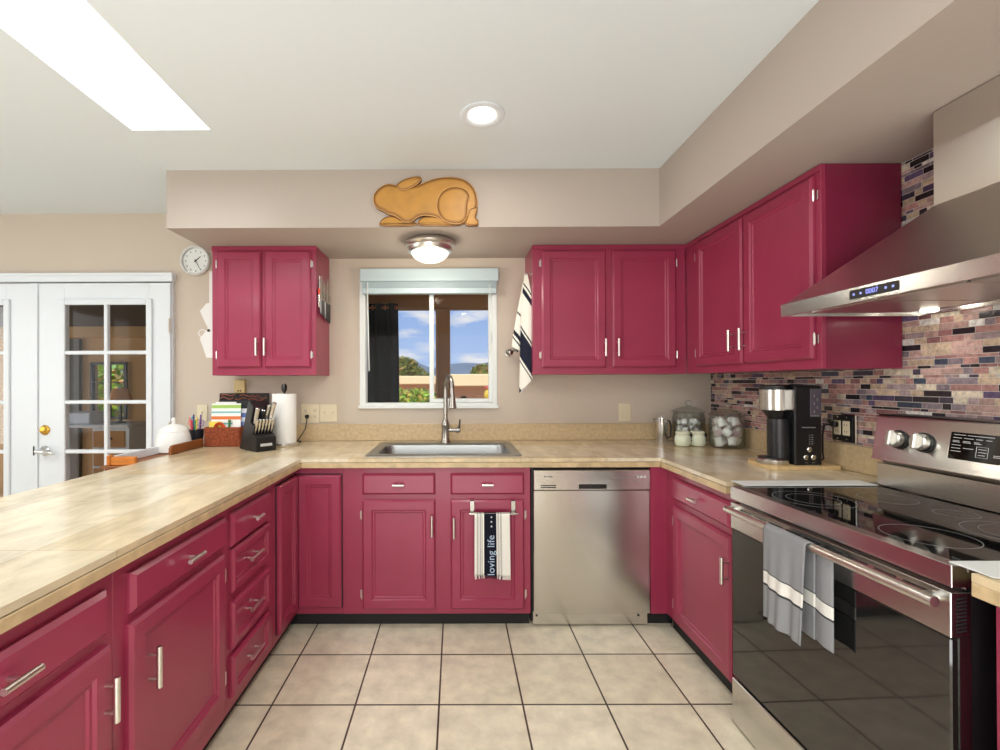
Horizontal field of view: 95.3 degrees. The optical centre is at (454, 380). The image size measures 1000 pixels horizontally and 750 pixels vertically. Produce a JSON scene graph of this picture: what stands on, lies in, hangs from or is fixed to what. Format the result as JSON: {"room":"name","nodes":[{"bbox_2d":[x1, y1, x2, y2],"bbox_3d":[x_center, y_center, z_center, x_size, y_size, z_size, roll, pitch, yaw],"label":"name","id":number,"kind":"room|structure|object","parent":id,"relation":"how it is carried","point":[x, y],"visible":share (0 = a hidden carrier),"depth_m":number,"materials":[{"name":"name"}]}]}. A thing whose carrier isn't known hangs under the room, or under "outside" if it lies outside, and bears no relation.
{"room":"kitchen","nodes":[
{"label":"kitchen","id":0,"kind":"room"},
{"bbox_2d":[0,213,711,468],"bbox_3d":[-1.434,0.076,3.255,6.717,2.519,0.130,0,0,0],"label":"wall","id":1,"kind":"structure","parent":0,"point":[116,242],"depth_m":3.19,"materials":[{"name":"beige paint"}]},
{"bbox_2d":[0,283,37,496],"bbox_3d":[-3.361,0.327,3.161,0.952,2.006,0.058,0,0,0],"label":"door","id":2,"kind":"structure","parent":1,"relation":"in","point":[19,302],"depth_m":3.15,"materials":[{"name":"white paint"}]},
{"bbox_2d":[0,272,175,417],"bbox_3d":[-2.937,0.296,3.164,1.972,2.088,0.056,0,0,0],"label":"trim","id":3,"kind":"structure","parent":1,"relation":"attached to","point":[164,277],"depth_m":3.15,"materials":[{"name":"white paint"}]},
{"bbox_2d":[34,283,171,487],"bbox_3d":[-2.435,0.323,3.130,0.941,2.006,0.116,0,0,0],"label":"door","id":4,"kind":"structure","parent":1,"relation":"in","point":[53,451],"depth_m":3.15,"materials":[{"name":"white paint"}]},
{"bbox_2d":[180,245,210,275],"bbox_3d":[-1.812,-0.842,3.175,0.208,0.208,0.037,0,0,0],"label":"wall clock","id":5,"kind":"object","parent":1,"relation":"attached to","point":[194,260],"visible":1,"depth_m":3.18,"materials":[{"name":"white plastic"}]},
{"bbox_2d":[197,405,207,420],"bbox_3d":[-1.772,0.224,3.180,0.074,0.115,0.018,0,0,0],"label":"light switch","id":6,"kind":"object","parent":1,"relation":"attached to","point":[201,409],"visible":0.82,"depth_m":3.18,"materials":[{"name":"beige plastic"}]},
{"bbox_2d":[198,271,211,357],"bbox_3d":[-1.715,-0.468,3.186,0.174,0.609,0.012,0,0,0],"label":"paper hanging","id":7,"kind":"object","parent":1,"relation":"attached to","point":[206,311],"visible":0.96,"depth_m":3.19,"materials":[{"name":"white paper"}]},
{"bbox_2d":[234,380,245,392],"bbox_3d":[-1.500,0.037,3.176,0.078,0.094,0.027,0,0,0],"label":"wall jack","id":8,"kind":"object","parent":1,"relation":"attached to","point":[239,385],"visible":1,"depth_m":3.16,"materials":[{"name":"brown plastic"}]},
{"bbox_2d":[211,246,328,375],"bbox_3d":[-1.210,-0.447,3.010,0.668,0.822,0.360,0,0,0],"label":"upper cabinet","id":9,"kind":"object","parent":1,"relation":"attached to","point":[267,320],"visible":0.99,"depth_m":2.88,"materials":[{"name":"paint"}]},
{"bbox_3d":[-0.874,-0.573,3.039,0.009,0.040,0.260,0,0,0],"label":"magnetic knife strip","id":10,"kind":"object","parent":9,"relation":"attached to","visible":0},
{"bbox_2d":[319,276,321,313],"bbox_3d":[-0.864,-0.555,2.929,0.010,0.245,0.024,0,0,0],"label":"kitchen knife","id":11,"kind":"object","parent":10,"relation":"attached to","point":[319,276],"visible":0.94,"depth_m":2.93,"materials":[{"name":"silver metal"}]},
{"bbox_2d":[301,404,319,422],"bbox_3d":[-1.010,0.227,3.183,0.128,0.132,0.010,0,0,0],"label":"wall outlet","id":12,"kind":"object","parent":1,"relation":"attached to","point":[313,410],"visible":1,"depth_m":3.18,"materials":[{"name":"beige plastic"}]},
{"bbox_2d":[320,404,336,421],"bbox_3d":[-0.882,0.225,3.179,0.122,0.125,0.018,0,0,0],"label":"light switch","id":13,"kind":"object","parent":1,"relation":"attached to","point":[328,412],"visible":1,"depth_m":3.18,"materials":[{"name":"beige plastic"}]},
{"bbox_2d":[358,272,498,408],"bbox_3d":[-0.183,-0.288,3.217,0.983,0.962,0.093,0,0,0],"label":"window","id":14,"kind":"structure","parent":1,"relation":"in","point":[491,401],"depth_m":3.19,"materials":[{"name":"white plastic"}]},
{"bbox_2d":[360,268,498,370],"bbox_3d":[-0.173,-0.424,3.148,0.958,0.709,0.068,0,0,0],"label":"window blind","id":15,"kind":"object","parent":14,"relation":"attached to","point":[378,281],"visible":1,"depth_m":3.13,"materials":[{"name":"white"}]},
{"bbox_2d":[505,348,518,355],"bbox_3d":[0.397,-0.202,3.130,0.089,0.057,0.112,0,0,0],"label":"wall hook","id":16,"kind":"object","parent":1,"relation":"attached to","point":[509,352],"visible":0.98,"depth_m":3.08,"materials":[{"name":"silver metal"}]},
{"bbox_2d":[296,423,882,476],"bbox_3d":[0.325,0.352,2.499,2.956,0.118,1.372,0,0,0],"label":"backsplash","id":17,"kind":"structure","parent":1,"relation":"attached to","point":[855,458],"depth_m":3.16,"materials":[{"name":"stone"}]},
{"bbox_2d":[525,244,685,374],"bbox_3d":[0.985,-0.455,3.006,0.978,0.822,0.360,0,0,0],"label":"upper cabinet","id":18,"kind":"object","parent":1,"relation":"attached to","point":[596,309],"visible":0.99,"depth_m":2.87,"materials":[{"name":"paint"}]},
{"bbox_2d":[619,403,630,421],"bbox_3d":[1.196,0.221,3.179,0.084,0.130,0.009,0,0,0],"label":"wall outlet","id":19,"kind":"object","parent":1,"relation":"attached to","point":[624,408],"visible":1,"depth_m":3.18,"materials":[{"name":"beige plastic"}]},
{"bbox_2d":[0,0,818,213],"bbox_3d":[-1.445,-1.233,0.370,6.717,0.080,5.927,0,0,0],"label":"ceiling","id":20,"kind":"structure","parent":0,"point":[265,84],"depth_m":1.85,"materials":[{"name":"white paint"}]},
{"bbox_2d":[0,0,192,112],"bbox_3d":[-1.342,-1.435,1.536,0.410,0.331,1.258,0,0,0],"label":"window","id":21,"kind":"structure","parent":20,"relation":"attached to","point":[73,28],"depth_m":1.94,"materials":[{"name":"white glass"}]},
{"bbox_2d":[460,101,503,128],"bbox_3d":[0.124,-1.188,2.033,0.200,0.008,0.200,0,0,0],"label":"recessed light","id":22,"kind":"object","parent":20,"relation":"in","point":[480,115],"visible":1,"depth_m":2.02,"materials":[{"name":"white paint"}]},
{"bbox_2d":[205,617,756,749],"bbox_3d":[-1.436,1.356,0.342,6.717,0.060,5.887,0,0,0],"label":"floor","id":23,"kind":"structure","parent":0,"point":[502,686],"depth_m":1.93,"materials":[{"name":"beige tile"}]},
{"bbox_2d":[0,573,120,749],"bbox_3d":[-1.127,0.893,0.817,0.656,0.866,0.634,0,0,0],"label":"base cabinet","id":24,"kind":"object","parent":23,"relation":"on","point":[56,685],"visible":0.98,"depth_m":0.98,"materials":[{"name":"paint"}]},
{"bbox_2d":[0,423,882,634],"bbox_3d":[0.091,0.375,1.767,3.422,0.166,2.836,0,0,0],"label":"countertop","id":25,"kind":"structure","parent":24,"relation":"on","point":[57,540],"depth_m":1.96,"materials":[{"name":"stone"}]},
{"bbox_2d":[169,439,202,454],"bbox_3d":[-1.608,0.392,2.727,0.018,0.052,0.330,0,0,0],"label":"board","id":26,"kind":"object","parent":25,"relation":"on","point":[185,446],"visible":1,"depth_m":2.70,"materials":[{"name":"brown wood"}]},
{"bbox_2d":[204,426,243,446],"bbox_3d":[-1.480,0.356,2.962,0.243,0.124,0.162,0,0,0],"label":"wicker basket","id":27,"kind":"object","parent":25,"relation":"on","point":[213,436],"visible":0.73,"depth_m":2.89,"materials":[{"name":"brown wicker"}]},
{"bbox_2d":[211,403,240,426],"bbox_3d":[-1.472,0.274,2.923,0.189,0.260,0.018,0,0,0],"label":"greeting card","id":28,"kind":"object","parent":27,"relation":"in","point":[223,412],"visible":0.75,"depth_m":2.93,"materials":[{"name":"paper"}]},
{"bbox_2d":[219,401,248,426],"bbox_3d":[-1.445,0.267,2.973,0.215,0.275,0.032,0,0,0],"label":"folder","id":29,"kind":"object","parent":27,"relation":"in","point":[244,404],"visible":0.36,"depth_m":2.99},
{"bbox_2d":[232,420,240,426],"bbox_3d":[-1.397,0.326,2.907,0.052,0.155,0.010,0,0,0],"label":"envelope","id":30,"kind":"object","parent":27,"relation":"in","point":[236,423],"visible":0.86,"depth_m":2.91,"materials":[{"name":"white paper"}]},
{"bbox_2d":[241,409,246,425],"bbox_3d":[-1.357,0.235,2.945,0.072,0.113,0.010,0,0,0],"label":"booklet","id":31,"kind":"object","parent":27,"relation":"in","point":[243,411],"visible":0.36,"depth_m":2.94,"materials":[{"name":"paper"}]},
{"bbox_2d":[219,393,268,401],"bbox_3d":[-1.468,0.252,3.154,0.344,0.334,0.045,0,0,0],"label":"serving tray","id":32,"kind":"object","parent":25,"relation":"on","point":[223,396],"visible":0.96,"depth_m":3.16,"materials":[{"name":"black wood"}]},
{"bbox_2d":[240,401,275,451],"bbox_3d":[-1.200,0.269,2.764,0.219,0.296,0.124,0,0,40],"label":"knife block","id":33,"kind":"object","parent":25,"relation":"on","point":[250,441],"visible":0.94,"depth_m":2.71,"materials":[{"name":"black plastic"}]},
{"bbox_2d":[254,407,259,423],"bbox_3d":[-1.168,0.203,2.680,0.054,0.099,0.026,0,0,42],"label":"kitchen knife","id":34,"kind":"object","parent":33,"relation":"in","point":[257,409],"visible":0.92,"depth_m":2.67,"materials":[{"name":"silver metal"}]},
{"bbox_2d":[268,402,276,420],"bbox_3d":[-1.104,0.191,2.745,0.066,0.127,0.026,0,0,25],"label":"kitchen knife","id":35,"kind":"object","parent":33,"relation":"in","point":[273,406],"visible":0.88,"depth_m":2.73,"materials":[{"name":"silver metal"}]},
{"bbox_2d":[276,383,297,446],"bbox_3d":[-1.099,0.216,2.932,0.168,0.402,0.168,0,0,0],"label":"paper towel holder","id":36,"kind":"object","parent":25,"relation":"on","point":[284,386],"visible":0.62,"depth_m":2.90,"materials":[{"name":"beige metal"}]},
{"bbox_2d":[272,393,296,443],"bbox_3d":[-1.099,0.238,2.932,0.148,0.312,0.148,0,0,0],"label":"paper towel roll","id":37,"kind":"object","parent":36,"relation":"on","point":[284,429],"visible":0.92,"depth_m":2.87,"materials":[{"name":"white paper"}]},
{"bbox_2d":[365,441,521,456],"bbox_3d":[-0.059,0.504,2.771,0.865,0.195,0.588,0,0,0],"label":"sink","id":38,"kind":"object","parent":25,"relation":"in","point":[454,448],"visible":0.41,"depth_m":2.95,"materials":[{"name":"grey metal"}]},
{"bbox_2d":[440,374,460,442],"bbox_3d":[-0.025,0.183,2.938,0.136,0.450,0.230,0,0,0],"label":"faucet","id":39,"kind":"object","parent":25,"relation":"on","point":[445,424],"visible":1,"depth_m":3.00,"materials":[{"name":"silver metal"}]},
{"bbox_2d":[653,415,671,442],"bbox_3d":[1.396,0.319,3.044,0.114,0.180,0.074,0,0,27],"label":"steel canister","id":40,"kind":"object","parent":25,"relation":"on","point":[661,422],"visible":1,"depth_m":3.02,"materials":[{"name":"silver metal"}]},
{"bbox_2d":[674,430,692,446],"bbox_3d":[1.435,0.360,2.851,0.094,0.096,0.094,0,0,-42],"label":"jar","id":41,"kind":"object","parent":25,"relation":"on","point":[682,438],"visible":1,"depth_m":2.82,"materials":[{"name":"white ceramic"}]},
{"bbox_2d":[690,430,706,445],"bbox_3d":[1.531,0.360,2.858,0.094,0.096,0.094,0,0,-42],"label":"jar","id":42,"kind":"object","parent":25,"relation":"on","point":[698,438],"visible":0.91,"depth_m":2.82,"materials":[{"name":"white ceramic"}]},
{"bbox_2d":[748,457,840,469],"bbox_3d":[1.607,0.397,2.189,0.333,0.017,0.263,0,0,0],"label":"board","id":43,"kind":"object","parent":25,"relation":"on","point":[752,460],"visible":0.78,"depth_m":2.07,"materials":[{"name":"brown wood"}]},
{"bbox_2d":[756,385,821,465],"bbox_3d":[1.565,0.203,2.147,0.250,0.371,0.137,0,0,0],"label":"coffee maker","id":44,"kind":"object","parent":43,"relation":"on","point":[793,412],"visible":1,"depth_m":2.09,"materials":[{"name":"black plastic"}]},
{"bbox_2d":[756,455,790,465],"bbox_3d":[1.509,0.373,2.147,0.136,0.031,0.136,0,0,0],"label":"drip tray","id":45,"kind":"object","parent":44,"relation":"on","point":[781,460],"depth_m":2.10,"materials":[{"name":"silver metal"}]},
{"bbox_2d":[821,421,837,459],"bbox_3d":[1.749,0.287,2.151,0.039,0.200,0.124,0,0,-29],"label":"power cord","id":46,"kind":"object","parent":44,"relation":"attached to","point":[832,423],"visible":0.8,"depth_m":2.15,"materials":[{"name":"black plastic"}]},
{"bbox_2d":[732,480,877,485],"bbox_3d":[1.375,0.403,1.789,0.516,0.003,0.086,0,0,0],"label":"cover","id":47,"kind":"object","parent":25,"relation":"on","point":[767,482],"visible":1,"depth_m":1.78,"materials":[{"name":"white plastic"}]},
{"bbox_3d":[1.675,0.269,2.786,0.212,0.276,0.212,0,0,0],"label":"glass jar","id":48,"kind":"object","parent":25,"relation":"on","visible":0},
{"bbox_2d":[712,426,722,436],"bbox_3d":[1.626,0.312,2.811,0.058,0.069,0.069,0,0,3],"label":"pod","id":49,"kind":"object","parent":48,"relation":"in","point":[717,430],"visible":0.89,"depth_m":2.80,"materials":[{"name":"white plastic"}]},
{"bbox_2d":[712,426,720,431],"bbox_3d":[1.630,0.308,2.814,0.052,0.052,0.046,-18,28,25],"label":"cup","id":50,"kind":"object","parent":49,"relation":"on","point":[715,429],"depth_m":2.80,"materials":[{"name":"white plastic"}]},
{"bbox_2d":[713,436,724,446],"bbox_3d":[1.628,0.371,2.785,0.062,0.063,0.059,0,0,-40],"label":"pod","id":51,"kind":"object","parent":48,"relation":"in","point":[718,441],"visible":1,"depth_m":2.77,"materials":[{"name":"white plastic"}]},
{"bbox_2d":[716,417,727,426],"bbox_3d":[1.631,0.251,2.760,0.063,0.063,0.058,0,0,-2],"label":"pod","id":52,"kind":"object","parent":48,"relation":"in","point":[721,421],"visible":1,"depth_m":2.75,"materials":[{"name":"white plastic"}]},
{"bbox_2d":[721,427,733,437],"bbox_3d":[1.652,0.312,2.741,0.069,0.069,0.058,0,0,44],"label":"pod","id":53,"kind":"object","parent":48,"relation":"in","point":[727,432],"visible":1,"depth_m":2.72,"materials":[{"name":"white plastic"}]},
{"bbox_2d":[727,436,737,446],"bbox_3d":[1.676,0.364,2.738,0.065,0.064,0.058,0,0,-41],"label":"pod","id":54,"kind":"object","parent":48,"relation":"in","point":[732,441],"visible":1,"depth_m":2.72,"materials":[{"name":"white plastic"}]},
{"bbox_2d":[730,417,741,427],"bbox_3d":[1.700,0.250,2.732,0.058,0.064,0.065,0,0,13],"label":"pod","id":55,"kind":"object","parent":48,"relation":"in","point":[735,422],"visible":1,"depth_m":2.72,"materials":[{"name":"white plastic"}]},
{"bbox_2d":[731,427,741,437],"bbox_3d":[1.719,0.312,2.752,0.069,0.070,0.058,0,0,-41],"label":"pod","id":56,"kind":"object","parent":48,"relation":"in","point":[737,432],"visible":0.77,"depth_m":2.74,"materials":[{"name":"grey plastic"}]},
{"bbox_2d":[733,427,741,432],"bbox_3d":[1.720,0.307,2.757,0.052,0.052,0.046,-18,23,47],"label":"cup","id":57,"kind":"object","parent":56,"relation":"on","point":[737,429],"depth_m":2.74,"materials":[{"name":"white plastic"}]},
{"bbox_2d":[100,444,203,470],"bbox_3d":[-1.712,0.858,2.726,0.178,0.952,0.850,0,0,0],"label":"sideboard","id":58,"kind":"object","parent":23,"relation":"on","point":[116,461],"visible":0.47,"depth_m":2.33,"materials":[{"name":"orange wood"}]},
{"bbox_2d":[155,417,191,453],"bbox_3d":[-1.728,0.329,2.793,0.196,0.210,0.196,0,0,0],"label":"ceramic crock","id":59,"kind":"object","parent":58,"relation":"on","point":[173,433],"visible":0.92,"depth_m":2.72,"materials":[{"name":"white ceramic"}]},
{"bbox_2d":[189,429,203,439],"bbox_3d":[-1.683,0.375,2.957,0.094,0.120,0.094,0,0,0],"label":"pen cup","id":60,"kind":"object","parent":58,"relation":"on","point":[195,434],"visible":0.41,"depth_m":2.92,"materials":[{"name":"grey plastic"}]},
{"bbox_2d":[112,510,226,749],"bbox_3d":[-1.126,0.895,1.412,0.656,0.866,0.554,0,0,0],"label":"base cabinet","id":61,"kind":"object","parent":23,"relation":"on","point":[168,603],"visible":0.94,"depth_m":1.36,"materials":[{"name":"paint"}]},
{"bbox_2d":[213,484,271,737],"bbox_3d":[-1.125,0.897,1.906,0.655,0.866,0.433,0,0,0],"label":"base cabinet","id":62,"kind":"object","parent":23,"relation":"on","point":[248,548],"visible":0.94,"depth_m":1.84,"materials":[{"name":"paint"}]},
{"bbox_2d":[263,468,345,663],"bbox_3d":[-1.021,0.898,2.642,0.852,0.866,1.035,0,0,0],"label":"base cabinet","id":63,"kind":"object","parent":23,"relation":"on","point":[308,503],"visible":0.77,"depth_m":2.42,"materials":[{"name":"paint"}]},
{"bbox_2d":[344,468,530,623],"bbox_3d":[-0.092,0.896,2.770,1.003,0.866,0.776,0,0,0],"label":"base cabinet","id":64,"kind":"object","parent":23,"relation":"on","point":[409,533],"visible":0.98,"depth_m":2.43,"materials":[{"name":"paint"}]},
{"bbox_2d":[469,500,517,514],"bbox_3d":[0.206,0.666,2.390,0.255,0.068,0.051,0,0,0],"label":"towel bar","id":65,"kind":"object","parent":64,"relation":"attached to","point":[471,501],"visible":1,"depth_m":2.39,"materials":[{"name":"silver metal"}]},
{"bbox_2d":[474,512,510,579],"bbox_3d":[0.198,0.861,2.368,0.188,0.347,0.024,0,0,0],"label":"dish towel","id":66,"kind":"object","parent":65,"relation":"hanging from","point":[492,531],"visible":1,"depth_m":2.36,"materials":[{"name":"fabric"}]},
{"bbox_2d":[529,467,649,623],"bbox_3d":[0.732,0.889,2.711,0.633,0.854,0.610,0,0,0],"label":"dishwasher","id":67,"kind":"object","parent":23,"relation":"on","point":[590,526],"visible":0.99,"depth_m":2.42,"materials":[{"name":"silver metal"}]},
{"bbox_2d":[647,467,737,692],"bbox_3d":[1.389,0.888,2.132,0.688,0.866,0.725,0,0,0],"label":"base cabinet","id":68,"kind":"object","parent":23,"relation":"on","point":[691,531],"visible":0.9,"depth_m":2.13,"materials":[{"name":"paint"}]},
{"bbox_2d":[723,414,999,749],"bbox_3d":[1.393,0.717,1.377,0.746,1.180,0.773,0,0,-1],"label":"range","id":69,"kind":"object","parent":23,"relation":"on","point":[912,665],"visible":0.99,"depth_m":1.28,"materials":[{"name":"black glass"}]},
{"bbox_2d":[763,523,833,653],"bbox_3d":[1.022,0.617,1.371,0.064,0.304,0.232,0,0,0],"label":"dish towel","id":70,"kind":"object","parent":69,"relation":"hanging from","point":[798,583],"visible":0.97,"depth_m":1.34,"materials":[{"name":"fabric"}]},
{"bbox_2d":[730,486,999,589],"bbox_3d":[1.363,0.430,1.377,0.593,0.054,0.779,0,0,0],"label":"cooktop","id":71,"kind":"object","parent":69,"relation":"in","point":[913,537],"depth_m":1.31,"materials":[{"name":"black glass"}]},
{"bbox_2d":[996,606,999,749],"bbox_3d":[1.397,0.884,0.629,0.656,0.866,0.620,0,0,0],"label":"base cabinet","id":72,"kind":"object","parent":23,"relation":"on","point":[997,608],"visible":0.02,"depth_m":0.94,"materials":[{"name":"paint"}]},
{"bbox_2d":[971,573,999,606],"bbox_3d":[1.442,0.367,0.640,0.714,0.166,0.628,0,0,0],"label":"countertop","id":73,"kind":"structure","parent":72,"relation":"on","point":[985,588],"depth_m":0.93,"materials":[{"name":"stone"}]},
{"bbox_2d":[949,561,999,578],"bbox_3d":[1.366,0.400,0.964,0.535,0.003,0.087,0,0,0],"label":"cover","id":74,"kind":"object","parent":73,"relation":"on","point":[991,569],"visible":1,"depth_m":0.98,"materials":[{"name":"white plastic"}]},
{"bbox_2d":[741,427,999,513],"bbox_3d":[1.858,0.055,0.289,0.120,2.519,5.787,0,0,0],"label":"wall","id":75,"kind":"structure","parent":0,"point":[744,427],"depth_m":1.72,"materials":[{"name":"beige paint"}]},
{"bbox_2d":[166,0,999,258],"bbox_3d":[0.085,-1.034,0.796,3.418,0.326,4.786,0,0,0],"label":"soffit","id":76,"kind":"object","parent":75,"relation":"attached to","point":[852,81],"depth_m":2.13,"materials":[{"name":"beige paint"}]},
{"bbox_2d":[373,176,478,226],"bbox_3d":[-0.159,-1.002,2.533,0.589,0.273,0.032,0,0,0],"label":"rabbit figurine","id":77,"kind":"object","parent":76,"relation":"attached to","point":[442,201],"visible":1,"depth_m":2.53,"materials":[{"name":"brown wood"}]},
{"bbox_2d":[405,234,454,262],"bbox_3d":[-0.149,-0.796,2.777,0.310,0.136,0.310,0,0,0],"label":"flush light","id":78,"kind":"object","parent":76,"relation":"attached to","point":[425,248],"visible":1,"depth_m":2.68,"materials":[{"name":"white glass"}]},
{"bbox_2d":[685,163,901,373],"bbox_3d":[1.603,-0.459,2.346,0.375,0.822,1.066,0,0,0],"label":"upper cabinet","id":79,"kind":"object","parent":75,"relation":"attached to","point":[740,272],"visible":0.98,"depth_m":1.97,"materials":[{"name":"paint"}]},
{"bbox_2d":[711,148,999,446],"bbox_3d":[1.796,-0.228,1.440,0.004,1.292,3.486,0,0,0],"label":"tile backsplash","id":80,"kind":"structure","parent":75,"relation":"attached to","point":[951,360],"depth_m":1.76,"materials":[{"name":"multicoloured tile"}]},
{"bbox_2d":[832,413,856,443],"bbox_3d":[1.786,0.215,2.081,0.017,0.130,0.130,0,0,0],"label":"wall outlet","id":81,"kind":"object","parent":80,"relation":"attached to","point":[846,431],"visible":0.98,"depth_m":2.07,"materials":[{"name":"black plastic"}]},
{"bbox_2d":[834,420,840,434],"bbox_3d":[1.781,0.215,2.109,0.004,0.066,0.038,0,0,0],"label":"receptacle","id":82,"kind":"object","parent":81,"relation":"attached to","point":[837,430],"depth_m":2.10,"materials":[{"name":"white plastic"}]},
{"bbox_2d":[842,421,849,435],"bbox_3d":[1.780,0.215,2.061,0.004,0.066,0.038,0,0,0],"label":"receptacle","id":83,"kind":"object","parent":81,"relation":"attached to","point":[845,424],"depth_m":2.06,"materials":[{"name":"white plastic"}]},
{"bbox_2d":[781,75,999,316],"bbox_3d":[1.521,-0.559,1.308,0.534,0.624,0.880,0,0,0],"label":"range hood","id":84,"kind":"object","parent":75,"relation":"attached to","point":[945,259],"visible":1,"depth_m":1.36,"materials":[{"name":"silver metal"}]},
{"bbox_2d":[920,308,938,312],"bbox_3d":[1.702,-0.255,1.625,0.048,0.016,0.048,0,0,0],"label":"lamp","id":85,"kind":"object","parent":84,"relation":"attached to","point":[927,310],"depth_m":1.61,"materials":[{"name":"white"}]},
{"bbox_3d":[0.477,-0.698,2.956,0.040,0.023,0.024,0,0,0],"label":"towel hook","id":86,"kind":"object","parent":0,"visible":0},
{"bbox_2d":[512,274,531,393],"bbox_3d":[0.447,-0.300,2.974,0.145,0.781,0.048,0,0,29],"label":"dish towel","id":87,"kind":"object","parent":86,"relation":"hanging from","point":[522,338],"visible":0.97,"depth_m":2.95,"materials":[{"name":"fabric"}]},
{"label":"outside","id":88,"kind":"structure","parent":0,"visible":0},
{"bbox_3d":[0.093,1.614,41.659,120.000,0.170,76.673,0,0,0],"label":"ground","id":89,"kind":"structure","parent":88,"visible":0},
{"bbox_2d":[98,365,122,415],"bbox_3d":[-5.524,0.393,7.472,3.363,2.431,1.175,0,0,0],"label":"shrub","id":90,"kind":"object","parent":89,"relation":"on","point":[117,375],"visible":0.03,"depth_m":7.10,"materials":[{"name":"green plant"}]},
{"bbox_2d":[399,356,428,375],"bbox_3d":[-1.870,0.214,17.997,1.953,2.508,1.328,0,0,0],"label":"tree","id":91,"kind":"object","parent":89,"relation":"on","point":[410,367],"visible":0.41,"depth_m":17.67,"materials":[{"name":"green plant"}]},
{"bbox_2d":[399,387,435,401],"bbox_3d":[-1.026,0.751,8.013,1.893,1.365,1.081,0,0,0],"label":"hedge","id":92,"kind":"object","parent":89,"relation":"on","point":[404,395],"visible":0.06,"depth_m":7.84,"materials":[{"name":"green plant"}]},
{"bbox_2d":[399,374,487,397],"bbox_3d":[-0.469,0.639,13.799,11.200,1.610,4.600,0,0,0],"label":"neighbor house","id":93,"kind":"structure","parent":89,"relation":"on","point":[465,385],"depth_m":11.90,"materials":[{"name":"brown paint"}]},
{"bbox_2d":[470,363,487,373],"bbox_3d":[1.970,0.151,30.005,2.506,2.683,1.834,0,0,0],"label":"tree","id":94,"kind":"object","parent":89,"relation":"on","point":[483,368],"visible":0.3,"depth_m":29.52,"materials":[{"name":"green plant"}]},
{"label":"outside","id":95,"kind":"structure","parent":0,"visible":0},
{"bbox_2d":[399,357,487,375],"bbox_3d":[40.666,-7.817,329.941,400.000,22.034,80.000,0,0,0],"label":"hills","id":96,"kind":"structure","parent":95,"point":[457,368],"depth_m":314.18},
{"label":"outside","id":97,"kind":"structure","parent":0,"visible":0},
{"bbox_2d":[0,326,145,338],"bbox_3d":[-4.166,-0.579,5.410,5.450,0.120,0.199,0,0,0],"label":"wall","id":98,"kind":"structure","parent":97,"point":[94,331],"depth_m":5.31,"materials":[{"name":"brown"}]},
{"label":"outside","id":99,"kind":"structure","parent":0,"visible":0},
{"bbox_2d":[0,305,145,326],"bbox_3d":[-4.168,-0.674,4.424,5.450,0.055,2.172,0,0,0],"label":"soffit","id":100,"kind":"structure","parent":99,"point":[79,315],"depth_m":4.50,"materials":[{"name":"brown"}]},
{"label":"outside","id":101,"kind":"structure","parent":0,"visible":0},
{"bbox_2d":[0,338,145,492],"bbox_3d":[-4.188,0.197,5.558,5.600,2.328,0.100,0,0,0],"label":"wall","id":102,"kind":"structure","parent":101,"point":[136,363],"depth_m":5.51,"materials":[{"name":"brown"}]},
{"bbox_2d":[69,339,81,477],"bbox_3d":[-4.852,0.424,5.441,0.670,1.860,0.125,0,0,0],"label":"door","id":103,"kind":"structure","parent":102,"relation":"in","point":[75,361],"depth_m":5.46,"materials":[{"name":"grey"}]},
{"bbox_2d":[90,362,127,418],"bbox_3d":[-4.188,0.117,5.503,0.440,0.690,0.050,0,0,0],"label":"window","id":104,"kind":"structure","parent":102,"relation":"in","point":[92,364],"depth_m":5.48,"materials":[{"name":"grey"}]},
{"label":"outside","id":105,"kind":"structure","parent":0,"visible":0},
{"bbox_3d":[-1.736,1.375,4.408,10.500,0.050,2.182,0,0,0],"label":"floor","id":106,"kind":"structure","parent":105,"visible":0},
{"bbox_2d":[69,421,145,479],"bbox_3d":[-3.802,0.898,4.855,0.970,0.900,0.500,0,0,0],"label":"desk","id":107,"kind":"object","parent":106,"relation":"on","point":[131,434],"visible":0.3,"depth_m":4.64,"materials":[{"name":"white paint"}]},
{"bbox_2d":[69,411,110,423],"bbox_3d":[-3.938,0.389,4.857,0.300,0.119,0.300,0,0,0],"label":"printer","id":108,"kind":"object","parent":107,"relation":"on","point":[79,417],"visible":0.76,"depth_m":4.71,"materials":[{"name":"white paint"}]},
{"bbox_2d":[110,388,132,423],"bbox_3d":[-3.539,0.262,4.807,0.240,0.370,0.240,0,0,0],"label":"table lamp","id":109,"kind":"object","parent":107,"relation":"on","point":[116,393],"visible":0.73,"depth_m":4.75,"materials":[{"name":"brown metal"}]},
{"bbox_2d":[438,308,449,398],"bbox_3d":[-0.115,0.257,5.267,0.138,2.178,0.135,0,0,0],"label":"patio post","id":110,"kind":"object","parent":106,"relation":"on","point":[444,313],"visible":0.42,"depth_m":5.20,"materials":[{"name":"brown paint"}]},
{"bbox_2d":[368,295,487,310],"bbox_3d":[1.108,-0.912,5.271,4.800,0.150,0.180,0,0,0],"label":"beam","id":111,"kind":"structure","parent":110,"relation":"on","point":[405,302],"depth_m":5.18,"materials":[{"name":"brown paint"}]},
{"bbox_2d":[369,306,397,309],"bbox_3d":[-0.952,-0.821,5.113,0.641,0.051,0.144,0,0,0],"label":"curtain rod","id":112,"kind":"object","parent":111,"relation":"attached to","point":[395,307],"visible":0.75,"depth_m":5.05,"materials":[{"name":"orange metal"}]},
{"bbox_2d":[368,303,398,401],"bbox_3d":[-0.924,0.224,5.061,0.612,2.180,0.094,0,0,0],"label":"curtain","id":113,"kind":"object","parent":112,"relation":"hanging from","point":[383,375],"visible":0.32,"depth_m":5.06,"materials":[{"name":"black fabric"}]},
{"bbox_2d":[436,309,437,398],"bbox_3d":[-0.199,0.257,5.270,0.028,2.178,0.100,0,0,0],"label":"trim","id":114,"kind":"structure","parent":110,"relation":"attached to","point":[436,309],"depth_m":5.22,"materials":[{"name":"brown paint"}]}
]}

